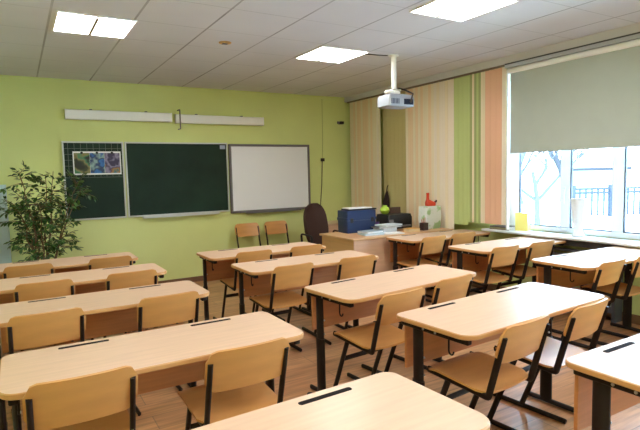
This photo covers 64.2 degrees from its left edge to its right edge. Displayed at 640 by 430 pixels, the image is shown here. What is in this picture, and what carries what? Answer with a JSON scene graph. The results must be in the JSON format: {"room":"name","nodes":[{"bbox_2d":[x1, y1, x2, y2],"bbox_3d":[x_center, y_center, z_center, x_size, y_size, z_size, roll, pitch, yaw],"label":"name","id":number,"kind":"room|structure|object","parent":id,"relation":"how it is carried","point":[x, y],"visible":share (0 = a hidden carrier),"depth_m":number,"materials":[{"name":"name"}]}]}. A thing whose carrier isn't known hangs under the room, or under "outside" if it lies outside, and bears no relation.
{"room":"classroom","nodes":[
{"label":"classroom","id":0,"kind":"room"},
{"bbox_2d":[0,75,355,280],"bbox_3d":[-2.015,-0.412,7.243,6.650,2.750,0.200,-4,5,-31],"label":"wall","id":1,"kind":"structure","parent":0,"point":[33,123],"depth_m":7.03,"materials":[{"name":"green paint"}]},
{"bbox_2d":[64,109,171,122],"bbox_3d":[-2.600,-1.297,6.664,1.311,0.138,0.095,-4,5,-31],"label":"lamp","id":2,"kind":"object","parent":1,"relation":"attached to","point":[75,114],"visible":1,"depth_m":6.60,"materials":[{"name":"white paint"}]},
{"bbox_2d":[61,141,229,220],"bbox_3d":[-2.257,-0.474,6.912,2.165,1.022,0.107,-4,5,-31],"label":"chalkboard","id":3,"kind":"object","parent":1,"relation":"attached to","point":[164,179],"depth_m":6.90,"materials":[{"name":"green metal"}]},
{"bbox_2d":[74,153,90,173],"bbox_3d":[-3.015,-0.656,6.473,0.182,0.258,0.001,-4,5,-31],"label":"picture","id":4,"kind":"object","parent":3,"relation":"attached to","point":[82,161],"depth_m":6.47},
{"bbox_2d":[90,153,104,172],"bbox_3d":[-2.861,-0.667,6.564,0.173,0.258,0.001,-4,5,-31],"label":"picture","id":5,"kind":"object","parent":3,"relation":"attached to","point":[97,160],"depth_m":6.56},
{"bbox_2d":[104,153,119,172],"bbox_3d":[-2.706,-0.678,6.656,0.185,0.258,0.001,-4,5,-31],"label":"picture","id":6,"kind":"object","parent":3,"relation":"attached to","point":[111,160],"depth_m":6.65},
{"bbox_2d":[142,212,219,218],"bbox_3d":[-1.921,-0.003,7.124,1.060,0.034,0.073,-4,5,-31],"label":"chalk tray","id":7,"kind":"object","parent":3,"relation":"on","point":[152,214],"depth_m":7.05,"materials":[{"name":"grey metal"}]},
{"bbox_2d":[158,276,202,283],"bbox_3d":[-1.971,0.933,7.234,6.150,0.070,0.015,-4,5,-31],"label":"baseboard","id":8,"kind":"structure","parent":1,"relation":"attached to","point":[197,278],"depth_m":7.26,"materials":[{"name":"brown wood"}]},
{"bbox_2d":[175,114,263,125],"bbox_3d":[-1.427,-1.371,7.358,1.311,0.138,0.095,-4,5,-31],"label":"lamp","id":9,"kind":"object","parent":1,"relation":"attached to","point":[185,119],"visible":1,"depth_m":7.30,"materials":[{"name":"white paint"}]},
{"bbox_2d":[228,144,310,213],"bbox_3d":[-0.732,-0.564,7.821,1.350,1.032,0.097,-4,5,-31],"label":"whiteboard","id":10,"kind":"object","parent":1,"relation":"attached to","point":[263,178],"visible":0.87,"depth_m":7.81,"materials":[{"name":"white ceramic"}]},
{"bbox_2d":[246,208,300,213],"bbox_3d":[-0.701,-0.064,7.849,0.920,0.030,0.055,-4,5,-31],"label":"tray","id":11,"kind":"object","parent":10,"relation":"on","point":[252,210],"depth_m":7.80,"materials":[{"name":"grey metal"}]},
{"bbox_2d":[320,123,324,204],"bbox_3d":[0.022,-0.931,8.286,0.107,1.881,0.036,-4,5,-31],"label":"cable","id":12,"kind":"object","parent":1,"relation":"attached to","point":[322,158],"visible":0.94,"depth_m":8.30,"materials":[{"name":"black plastic"}]},
{"bbox_2d":[0,0,639,96],"bbox_3d":[0.652,-1.540,2.598,6.650,0.120,10.765,-4,5,-31],"label":"ceiling","id":13,"kind":"structure","parent":0,"point":[171,42],"depth_m":4.73,"materials":[{"name":"tile"}]},
{"bbox_2d":[52,10,137,38],"bbox_3d":[-1.842,-1.538,4.158,0.574,0.015,0.574,-4,5,-31],"label":"recessed light","id":14,"kind":"object","parent":13,"relation":"in","point":[64,21],"visible":1,"depth_m":4.13,"materials":[{"name":"white paint"}]},
{"bbox_2d":[54,12,95,33],"bbox_3d":[-1.966,-1.533,4.085,0.259,0.007,0.546,-4,5,-31],"label":"diffuser","id":15,"kind":"object","parent":14,"relation":"attached to","point":[67,22],"depth_m":4.06,"materials":[{"name":"white plastic"}]},
{"bbox_2d":[91,17,134,37],"bbox_3d":[-1.719,-1.551,4.230,0.259,0.007,0.546,-4,5,-31],"label":"diffuser","id":16,"kind":"object","parent":14,"relation":"attached to","point":[112,27],"depth_m":4.20,"materials":[{"name":"white plastic"}]},
{"bbox_2d":[219,41,230,44],"bbox_3d":[-0.892,-1.610,4.795,0.120,0.019,0.120,-4,5,-31],"label":"smoke detector","id":17,"kind":"object","parent":13,"relation":"attached to","point":[220,42],"visible":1,"depth_m":4.77,"materials":[{"name":"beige plastic"}]},
{"bbox_2d":[295,46,368,62],"bbox_3d":[0.120,-1.684,5.388,0.574,0.015,0.574,-4,5,-31],"label":"recessed light","id":18,"kind":"object","parent":13,"relation":"in","point":[322,53],"visible":1,"depth_m":5.36,"materials":[{"name":"white paint"}]},
{"bbox_2d":[299,47,341,59],"bbox_3d":[-0.003,-1.679,5.315,0.259,0.007,0.546,-4,5,-31],"label":"diffuser","id":19,"kind":"object","parent":18,"relation":"attached to","point":[320,53],"depth_m":5.30,"materials":[{"name":"white plastic"}]},
{"bbox_2d":[321,50,366,62],"bbox_3d":[0.243,-1.697,5.461,0.259,0.007,0.546,-4,5,-31],"label":"diffuser","id":20,"kind":"object","parent":18,"relation":"attached to","point":[344,55],"depth_m":5.44,"materials":[{"name":"white plastic"}]},
{"bbox_2d":[378,54,413,108],"bbox_3d":[0.807,-1.441,5.521,0.356,0.554,0.316,-4,5,-31],"label":"projector","id":21,"kind":"object","parent":13,"relation":"hanging from","point":[393,99],"visible":1,"depth_m":5.46,"materials":[{"name":"white paint"}]},
{"bbox_2d":[409,0,518,21],"bbox_3d":[1.085,-1.586,3.888,0.574,0.015,0.574,-4,5,-31],"label":"recessed light","id":22,"kind":"object","parent":13,"relation":"in","point":[455,10],"visible":1,"depth_m":3.92,"materials":[{"name":"white paint"}]},
{"bbox_2d":[412,0,475,15],"bbox_3d":[0.961,-1.581,3.815,0.259,0.007,0.546,-4,5,-31],"label":"diffuser","id":23,"kind":"object","parent":22,"relation":"attached to","point":[435,7],"depth_m":3.89,"materials":[{"name":"white plastic"}]},
{"bbox_2d":[441,0,515,20],"bbox_3d":[1.208,-1.599,3.961,0.259,0.007,0.546,-4,5,-31],"label":"diffuser","id":24,"kind":"object","parent":22,"relation":"attached to","point":[475,9],"depth_m":3.96,"materials":[{"name":"white plastic"}]},
{"bbox_2d":[0,280,639,429],"bbox_3d":[0.720,1.320,2.829,6.650,0.120,10.765,-4,5,-31],"label":"floor","id":25,"kind":"structure","parent":0,"point":[162,409],"depth_m":3.73,"materials":[{"name":"laminate"}]},
{"bbox_2d":[0,185,11,263],"bbox_3d":[-3.955,0.391,5.888,0.660,1.460,0.222,-4,5,-31],"label":"cabinet","id":26,"kind":"object","parent":25,"relation":"on","point":[5,253],"visible":0.5,"depth_m":5.94,"materials":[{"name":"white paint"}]},
{"bbox_2d":[2,263,55,344],"bbox_3d":[-2.609,0.794,4.606,0.390,0.803,0.786,-4,5,-31],"label":"chair","id":27,"kind":"object","parent":25,"relation":"on","point":[45,268],"visible":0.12,"depth_m":4.25,"materials":[{"name":"brown wood"}]},
{"bbox_2d":[13,279,75,350],"bbox_3d":[-2.091,0.839,3.892,0.390,0.803,0.786,-4,5,-31],"label":"chair","id":28,"kind":"object","parent":25,"relation":"on","point":[64,287],"visible":0.21,"depth_m":3.54,"materials":[{"name":"brown wood"}]},
{"bbox_2d":[5,307,85,418],"bbox_3d":[-1.655,0.896,3.065,0.390,0.803,0.786,-4,6,-34],"label":"chair","id":29,"kind":"object","parent":25,"relation":"on","point":[46,328],"visible":0.38,"depth_m":2.73,"materials":[{"name":"brown wood"}]},
{"bbox_2d":[0,162,96,261],"bbox_3d":[-3.032,0.247,5.747,1.008,1.727,0.745,-4,5,-27],"label":"potted plant","id":30,"kind":"object","parent":25,"relation":"on","point":[31,223],"visible":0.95,"depth_m":5.64,"materials":[{"name":"green plant"}]},
{"bbox_2d":[0,252,137,331],"bbox_3d":[-2.325,0.800,4.677,1.230,0.759,0.508,-4,5,-31],"label":"school desk","id":31,"kind":"object","parent":25,"relation":"on","point":[69,264],"visible":0.35,"depth_m":4.70,"materials":[{"name":"brown wood"}]},
{"bbox_2d":[22,366,137,429],"bbox_3d":[-1.033,0.952,2.187,0.390,0.803,0.786,-4,5,-31],"label":"chair","id":32,"kind":"object","parent":25,"relation":"on","point":[101,400],"visible":1,"depth_m":1.86,"materials":[{"name":"brown wood"}]},
{"bbox_2d":[0,263,166,348],"bbox_3d":[-1.842,0.846,3.965,1.230,0.759,0.508,-4,5,-31],"label":"school desk","id":33,"kind":"object","parent":25,"relation":"on","point":[93,280],"visible":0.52,"depth_m":3.95,"materials":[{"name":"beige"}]},
{"bbox_2d":[0,280,209,429],"bbox_3d":[-1.333,0.896,3.188,1.230,0.759,0.508,-4,5,-31],"label":"school desk","id":34,"kind":"object","parent":25,"relation":"on","point":[109,312],"visible":0.56,"depth_m":3.23,"materials":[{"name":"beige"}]},
{"bbox_2d":[88,255,132,339],"bbox_3d":[-2.054,0.755,4.923,0.390,0.803,0.786,-4,5,-31],"label":"chair","id":35,"kind":"object","parent":25,"relation":"on","point":[97,263],"visible":0.16,"depth_m":4.57,"materials":[{"name":"brown wood"}]},
{"bbox_2d":[103,269,157,337],"bbox_3d":[-1.591,0.803,4.194,0.390,0.803,0.786,-4,5,-31],"label":"chair","id":36,"kind":"object","parent":25,"relation":"on","point":[114,281],"visible":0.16,"depth_m":3.84,"materials":[{"name":"brown wood"}]},
{"bbox_2d":[0,312,303,429],"bbox_3d":[-0.699,0.952,2.310,1.230,0.759,0.508,-4,5,-31],"label":"school desk","id":37,"kind":"object","parent":25,"relation":"on","point":[162,358],"visible":0.8,"depth_m":2.24,"materials":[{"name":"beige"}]},
{"bbox_2d":[123,291,199,415],"bbox_3d":[-1.089,0.855,3.406,0.390,0.803,0.786,-4,5,-33],"label":"chair","id":38,"kind":"object","parent":25,"relation":"on","point":[180,307],"visible":0.44,"depth_m":3.07,"materials":[{"name":"brown wood"}]},
{"bbox_2d":[178,337,289,429],"bbox_3d":[-0.472,0.915,2.472,0.390,0.803,0.786,-4,5,-32],"label":"chair","id":39,"kind":"object","parent":25,"relation":"on","point":[234,378],"visible":0.94,"depth_m":2.20,"materials":[{"name":"brown wood"}]},
{"bbox_2d":[213,249,272,318],"bbox_3d":[-0.785,0.711,5.094,0.390,0.803,0.786,-4,5,-31],"label":"chair","id":40,"kind":"object","parent":25,"relation":"on","point":[232,283],"visible":0.38,"depth_m":4.79,"materials":[{"name":"brown wood"}]},
{"bbox_2d":[235,223,260,247],"bbox_3d":[-0.881,0.543,7.203,0.390,0.803,0.786,-4,5,-31],"label":"chair","id":41,"kind":"object","parent":25,"relation":"on","point":[245,229],"visible":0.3,"depth_m":7.48,"materials":[{"name":"brown wood"}]},
{"bbox_2d":[196,242,325,320],"bbox_3d":[-0.562,0.720,5.140,1.230,0.759,0.508,-4,5,-31],"label":"school desk","id":42,"kind":"object","parent":25,"relation":"on","point":[217,263],"visible":0.59,"depth_m":5.08,"materials":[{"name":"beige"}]},
{"bbox_2d":[264,221,288,244],"bbox_3d":[-0.481,0.514,7.439,0.390,0.803,0.786,-4,5,-31],"label":"chair","id":43,"kind":"object","parent":25,"relation":"on","point":[272,227],"visible":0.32,"depth_m":7.72,"materials":[{"name":"brown wood"}]},
{"bbox_2d":[249,262,313,351],"bbox_3d":[-0.388,0.764,4.325,0.390,0.803,0.786,-4,5,-33],"label":"chair","id":44,"kind":"object","parent":25,"relation":"on","point":[297,275],"visible":0.95,"depth_m":4.07,"materials":[{"name":"brown wood"}]},
{"bbox_2d":[262,244,322,320],"bbox_3d":[-0.304,0.676,5.378,0.390,0.803,0.786,-4,5,-31],"label":"chair","id":45,"kind":"object","parent":25,"relation":"on","point":[317,248],"visible":0.3,"depth_m":5.06,"materials":[{"name":"brown wood"}]},
{"bbox_2d":[231,250,378,327],"bbox_3d":[-0.102,0.766,4.438,1.230,0.759,0.508,-4,5,-31],"label":"school desk","id":46,"kind":"object","parent":25,"relation":"on","point":[254,277],"visible":0.56,"depth_m":4.41,"materials":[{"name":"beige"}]},
{"bbox_2d":[300,203,337,244],"bbox_3d":[0.070,0.392,6.954,0.602,1.092,0.604,-5,6,-39],"label":"office chair","id":47,"kind":"object","parent":25,"relation":"on","point":[315,221],"visible":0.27,"depth_m":7.08,"materials":[{"name":"brown fabric"}]},
{"bbox_2d":[328,220,337,232],"bbox_3d":[0.302,0.468,8.245,0.640,0.725,0.461,-4,5,-31],"label":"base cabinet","id":48,"kind":"object","parent":25,"relation":"on","point":[332,225],"visible":0.13,"depth_m":7.94,"materials":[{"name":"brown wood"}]},
{"bbox_2d":[302,255,375,344],"bbox_3d":[0.158,0.724,4.648,0.390,0.803,0.786,-4,5,-29],"label":"chair","id":49,"kind":"object","parent":25,"relation":"on","point":[350,267],"visible":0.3,"depth_m":4.31,"materials":[{"name":"brown wood"}]},
{"bbox_2d":[191,372,489,429],"bbox_3d":[-0.111,1.011,1.411,1.230,0.759,0.508,-4,6,-33],"label":"school desk","id":50,"kind":"object","parent":25,"relation":"on","point":[383,400],"visible":1,"depth_m":1.59,"materials":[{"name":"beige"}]},
{"bbox_2d":[310,287,424,391],"bbox_3d":[0.291,0.828,3.334,0.390,0.803,0.786,-5,6,-36],"label":"chair","id":51,"kind":"object","parent":25,"relation":"on","point":[378,335],"visible":0.81,"depth_m":3.13,"materials":[{"name":"brown wood"}]},
{"bbox_2d":[319,225,453,287],"bbox_3d":[0.853,0.583,6.442,1.540,0.760,0.750,-4,5,-31],"label":"desk","id":52,"kind":"object","parent":25,"relation":"on","point":[378,245],"visible":0.27,"depth_m":5.96,"materials":[{"name":"brown wood"}]},
{"bbox_2d":[337,209,375,233],"bbox_3d":[0.465,0.073,6.435,0.440,0.275,0.267,-4,5,-28],"label":"case","id":53,"kind":"object","parent":52,"relation":"on","point":[349,222],"visible":0.95,"depth_m":6.32,"materials":[{"name":"blue plastic"}]},
{"bbox_2d":[341,206,375,210],"bbox_3d":[0.490,-0.083,6.444,0.400,0.032,0.200,-4,5,-26],"label":"document tray","id":54,"kind":"object","parent":53,"relation":"on","point":[361,207],"visible":1,"depth_m":6.37,"materials":[{"name":"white plastic"}]},
{"bbox_2d":[341,208,375,210],"bbox_3d":[0.490,-0.076,6.444,0.400,0.018,0.200,-4,5,-26],"label":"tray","id":55,"kind":"object","parent":54,"relation":"on","point":[346,209],"depth_m":6.34,"materials":[{"name":"white plastic"}]},
{"bbox_2d":[358,232,384,235],"bbox_3d":[0.612,0.223,6.117,0.260,0.022,0.200,-3,5,-23],"label":"folder","id":56,"kind":"object","parent":52,"relation":"on","point":[382,233],"visible":0.59,"depth_m":6.03,"materials":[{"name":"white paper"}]},
{"bbox_2d":[357,229,383,233],"bbox_3d":[0.606,0.200,6.124,0.250,0.022,0.190,-5,6,-35],"label":"folder","id":57,"kind":"object","parent":56,"relation":"on","point":[371,231],"visible":1,"depth_m":6.07,"materials":[{"name":"white paper"}]},
{"bbox_2d":[373,227,396,231],"bbox_3d":[0.816,0.180,6.376,0.220,0.055,0.200,-4,6,-34],"label":"pile","id":58,"kind":"object","parent":52,"relation":"on","point":[394,229],"visible":0.46,"depth_m":6.30,"materials":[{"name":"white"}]},
{"bbox_2d":[371,225,400,228],"bbox_3d":[0.822,0.143,6.401,0.340,0.014,0.220,-4,5,-27],"label":"folder","id":59,"kind":"object","parent":58,"relation":"on","point":[378,227],"visible":0.52,"depth_m":6.32,"materials":[{"name":"white paper"}]},
{"bbox_2d":[375,223,401,226],"bbox_3d":[0.865,0.123,6.425,0.300,0.018,0.200,-5,6,-39],"label":"magazine","id":60,"kind":"object","parent":59,"relation":"on","point":[384,224],"visible":1,"depth_m":6.38,"materials":[{"name":"white paper"}]},
{"bbox_2d":[376,207,411,228],"bbox_3d":[0.983,0.038,6.746,0.400,0.270,0.300,-4,5,-31],"label":"printer","id":61,"kind":"object","parent":52,"relation":"on","point":[395,215],"visible":0.77,"depth_m":6.67,"materials":[{"name":"black plastic"}]},
{"bbox_2d":[380,205,389,213],"bbox_3d":[0.852,-0.070,6.719,0.130,0.115,0.129,-4,5,-31],"label":"vase","id":62,"kind":"object","parent":61,"relation":"on","point":[384,209],"visible":1,"depth_m":6.68,"materials":[{"name":"green ceramic"}]},
{"bbox_2d":[383,231,404,234],"bbox_3d":[0.881,0.218,6.173,0.240,0.010,0.170,-3,5,-17],"label":"paper sheets","id":63,"kind":"object","parent":52,"relation":"on","point":[396,232],"visible":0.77,"depth_m":6.14,"materials":[{"name":"white paper"}]},
{"bbox_2d":[403,227,419,232],"bbox_3d":[1.131,0.184,6.296,0.170,0.045,0.120,-3,5,-25],"label":"book","id":64,"kind":"object","parent":52,"relation":"on","point":[412,229],"visible":1,"depth_m":6.26,"materials":[{"name":"beige paper"}]},
{"bbox_2d":[419,218,427,230],"bbox_3d":[1.308,0.111,6.432,0.080,0.161,0.080,-4,5,-31],"label":"pen cup","id":65,"kind":"object","parent":52,"relation":"on","point":[423,225],"visible":0.95,"depth_m":6.41,"materials":[{"name":"grey plastic"}]},
{"bbox_2d":[418,205,440,228],"bbox_3d":[1.425,0.028,6.626,0.271,0.290,0.161,-4,5,-31],"label":"gift bag","id":66,"kind":"object","parent":52,"relation":"on","point":[431,215],"visible":0.76,"depth_m":6.56,"materials":[{"name":"white paper"}]},
{"bbox_2d":[425,193,436,205],"bbox_3d":[1.446,-0.204,6.621,0.191,0.170,0.080,-4,5,-31],"label":"jug","id":67,"kind":"object","parent":66,"relation":"on","point":[428,202],"visible":0.99,"depth_m":6.58,"materials":[{"name":"red ceramic"}]},
{"bbox_2d":[304,264,475,394],"bbox_3d":[0.524,0.822,3.562,1.230,0.759,0.508,-5,6,-37],"label":"school desk","id":68,"kind":"object","parent":25,"relation":"on","point":[339,301],"visible":0.66,"depth_m":3.41,"materials":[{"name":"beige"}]},
{"bbox_2d":[361,273,472,373],"bbox_3d":[0.688,0.788,3.706,0.390,0.803,0.786,-5,6,-38],"label":"chair","id":69,"kind":"object","parent":25,"relation":"on","point":[449,289],"visible":0.29,"depth_m":3.40,"materials":[{"name":"brown wood"}]},
{"bbox_2d":[397,235,445,302],"bbox_3d":[1.042,0.608,5.832,0.390,0.803,0.786,-4,6,-34],"label":"chair","id":70,"kind":"object","parent":25,"relation":"on","point":[428,245],"visible":0.73,"depth_m":5.55,"materials":[{"name":"brown wood"}]},
{"bbox_2d":[386,229,489,292],"bbox_3d":[1.398,0.606,5.975,1.230,0.759,0.508,-4,5,-31],"label":"school desk","id":71,"kind":"object","parent":25,"relation":"on","point":[402,247],"visible":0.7,"depth_m":5.95,"materials":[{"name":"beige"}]},
{"bbox_2d":[425,232,475,297],"bbox_3d":[1.456,0.576,6.095,0.390,0.803,0.786,-4,5,-29],"label":"chair","id":72,"kind":"object","parent":25,"relation":"on","point":[458,238],"visible":0.55,"depth_m":5.77,"materials":[{"name":"brown wood"}]},
{"bbox_2d":[427,314,549,408],"bbox_3d":[0.768,0.867,2.704,0.390,0.803,0.786,-5,6,-36],"label":"chair","id":73,"kind":"object","parent":25,"relation":"on","point":[481,374],"visible":0.94,"depth_m":2.51,"materials":[{"name":"brown wood"}]},
{"bbox_2d":[470,244,518,292],"bbox_3d":[1.533,0.661,5.026,0.390,0.803,0.786,-4,5,-31],"label":"chair","id":74,"kind":"object","parent":25,"relation":"on","point":[506,255],"visible":0.77,"depth_m":4.74,"materials":[{"name":"brown wood"}]},
{"bbox_2d":[396,282,604,412],"bbox_3d":[1.034,0.868,2.844,1.230,0.759,0.508,-5,6,-34],"label":"school desk","id":75,"kind":"object","parent":25,"relation":"on","point":[431,332],"visible":0.79,"depth_m":2.72,"materials":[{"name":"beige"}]},
{"bbox_2d":[448,236,565,281],"bbox_3d":[1.902,0.660,5.159,1.230,0.759,0.508,-4,5,-31],"label":"school desk","id":76,"kind":"object","parent":25,"relation":"on","point":[474,257],"visible":0.57,"depth_m":5.14,"materials":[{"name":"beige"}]},
{"bbox_2d":[492,240,554,289],"bbox_3d":[1.988,0.628,5.296,0.390,0.803,0.786,-4,5,-31],"label":"chair","id":77,"kind":"object","parent":25,"relation":"on","point":[540,249],"visible":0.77,"depth_m":5.02,"materials":[{"name":"brown wood"}]},
{"bbox_2d":[486,298,608,429],"bbox_3d":[1.213,0.834,2.986,0.390,0.803,0.786,-5,6,-36],"label":"chair","id":78,"kind":"object","parent":25,"relation":"on","point":[583,321],"visible":0.65,"depth_m":2.78,"materials":[{"name":"brown wood"}]},
{"bbox_2d":[542,237,623,322],"bbox_3d":[2.671,0.638,5.250,0.145,0.755,0.800,-4,5,-31],"label":"radiator cover","id":79,"kind":"object","parent":25,"relation":"on","point":[616,308],"visible":0.11,"depth_m":4.96,"materials":[{"name":"grey metal"}]},
{"bbox_2d":[532,246,639,331],"bbox_3d":[2.377,0.718,4.304,1.230,0.759,0.508,-4,5,-30],"label":"school desk","id":80,"kind":"object","parent":25,"relation":"on","point":[574,269],"visible":0.76,"depth_m":4.30,"materials":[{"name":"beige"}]},
{"bbox_2d":[552,258,625,348],"bbox_3d":[2.023,0.718,4.179,0.390,0.803,0.786,-4,5,-33],"label":"chair","id":81,"kind":"object","parent":25,"relation":"on","point":[610,272],"visible":0.41,"depth_m":3.86,"materials":[{"name":"brown wood"}]},
{"bbox_2d":[552,256,639,345],"bbox_3d":[2.461,0.686,4.439,0.390,0.803,0.786,-4,5,-33],"label":"chair","id":82,"kind":"object","parent":25,"relation":"on","point":[625,290],"visible":0.51,"depth_m":4.29,"materials":[{"name":"brown wood"}]},
{"bbox_2d":[565,334,639,429],"bbox_3d":[1.593,0.913,2.111,1.230,0.759,0.508,-4,5,-31],"label":"school desk","id":83,"kind":"object","parent":25,"relation":"on","point":[607,377],"visible":1,"depth_m":1.96,"materials":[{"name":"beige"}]},
{"bbox_2d":[383,186,389,212],"bbox_3d":[1.009,-0.203,7.786,0.063,0.503,0.166,-4,5,-31],"label":"cloth bag","id":84,"kind":"object","parent":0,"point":[386,196],"visible":0.64,"depth_m":7.74,"materials":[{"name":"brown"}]},
{"bbox_2d":[357,69,639,315],"bbox_3d":[3.413,-0.306,4.327,0.300,2.750,10.365,-4,5,-31],"label":"wall","id":85,"kind":"structure","parent":0,"point":[471,225],"depth_m":6.15,"materials":[{"name":"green paint"}]},
{"bbox_2d":[347,65,505,228],"bbox_3d":[1.332,-0.723,7.188,0.118,2.119,3.193,-4,5,-31],"label":"curtain","id":86,"kind":"object","parent":85,"relation":"attached to","point":[451,145],"visible":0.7,"depth_m":6.68,"materials":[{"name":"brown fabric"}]},
{"bbox_2d":[344,22,639,102],"bbox_3d":[3.152,-1.620,4.083,0.235,0.080,10.365,-4,5,-31],"label":"trim","id":87,"kind":"structure","parent":85,"relation":"attached to","point":[633,28],"depth_m":5.59,"materials":[{"name":"white"}]},
{"bbox_2d":[472,283,639,324],"bbox_3d":[3.314,1.030,4.348,0.015,0.090,10.350,-4,5,-31],"label":"baseboard","id":88,"kind":"structure","parent":85,"relation":"attached to","point":[635,318],"depth_m":5.09,"materials":[{"name":"brown wood"}]},
{"bbox_2d":[481,82,639,247],"bbox_3d":[2.944,-0.594,4.649,0.365,1.745,3.450,-4,5,-31],"label":"window","id":89,"kind":"structure","parent":85,"relation":"in","point":[620,155],"depth_m":5.40,"materials":[{"name":"white plastic"}]},
{"bbox_2d":[515,213,529,230],"bbox_3d":[2.307,0.077,5.812,0.060,0.200,0.150,-5,6,-39],"label":"document folder","id":90,"kind":"object","parent":89,"relation":"on","point":[522,220],"visible":1,"depth_m":5.78,"materials":[{"name":"yellow plastic"}]},
{"bbox_2d":[505,32,639,229],"bbox_3d":[2.987,-0.673,4.465,0.244,1.859,3.160,-4,5,-31],"label":"roller blind","id":91,"kind":"object","parent":89,"relation":"attached to","point":[587,96],"visible":1,"depth_m":5.03,"materials":[{"name":"grey fabric"}]},
{"bbox_2d":[570,198,586,236],"bbox_3d":[2.631,0.026,5.198,0.156,0.385,0.156,-4,5,-31],"label":"vase","id":92,"kind":"object","parent":89,"relation":"on","point":[578,205],"visible":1,"depth_m":5.15,"materials":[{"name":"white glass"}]},
{"bbox_3d":[2.161,0.160,5.999,0.176,0.012,0.266,-4,5,-33],"label":"magazine","id":93,"kind":"object","parent":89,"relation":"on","visible":0},
{"bbox_3d":[2.161,0.146,5.998,0.176,0.014,0.266,-4,5,-27],"label":"magazine","id":94,"kind":"object","parent":93,"relation":"on","visible":0},
{"bbox_2d":[490,225,514,227],"bbox_3d":[2.160,0.133,5.997,0.176,0.012,0.266,-4,6,-34],"label":"magazine","id":95,"kind":"object","parent":94,"relation":"on","point":[500,226],"visible":0.79,"depth_m":5.97,"materials":[{"name":"white paper"}]},
{"label":"outside","id":96,"kind":"structure","parent":0,"visible":0},
{"bbox_2d":[522,178,639,232],"bbox_3d":[33.337,-1.676,37.259,84.650,0.250,150.000,-4,5,-31],"label":"snowy ground","id":97,"kind":"structure","parent":96,"point":[549,210],"depth_m":23.48,"materials":[{"name":"white snow"}]},
{"bbox_2d":[522,152,541,203],"bbox_3d":[12.155,-4.647,28.722,4.451,8.127,5.094,-1,5,-1],"label":"frosted tree","id":98,"kind":"object","parent":97,"relation":"on","point":[538,153],"visible":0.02,"depth_m":28.92,"materials":[{"name":"grey plant"}]},
{"bbox_2d":[522,149,587,223],"bbox_3d":[7.085,-1.589,16.850,4.597,4.137,2.832,-1,5,-2],"label":"frosted tree","id":99,"kind":"object","parent":97,"relation":"on","point":[536,198],"visible":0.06,"depth_m":16.71,"materials":[{"name":"grey plant"}]},
{"bbox_2d":[550,151,560,173],"bbox_3d":[9.411,-3.314,22.001,3.236,6.641,4.196,-1,5,9],"label":"bare tree","id":100,"kind":"object","parent":97,"relation":"on","point":[557,161],"visible":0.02,"depth_m":21.95,"materials":[{"name":"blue plant"}]},
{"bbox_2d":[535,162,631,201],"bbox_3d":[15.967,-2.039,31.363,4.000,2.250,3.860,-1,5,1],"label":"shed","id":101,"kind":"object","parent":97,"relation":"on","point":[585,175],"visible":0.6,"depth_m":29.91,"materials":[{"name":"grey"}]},
{"bbox_2d":[573,184,639,216],"bbox_3d":[13.178,-0.629,20.644,6.148,1.300,0.154,-2,5,-3],"label":"fence","id":102,"kind":"object","parent":97,"relation":"on","point":[609,187],"visible":0.62,"depth_m":20.53,"materials":[{"name":"blue metal"}]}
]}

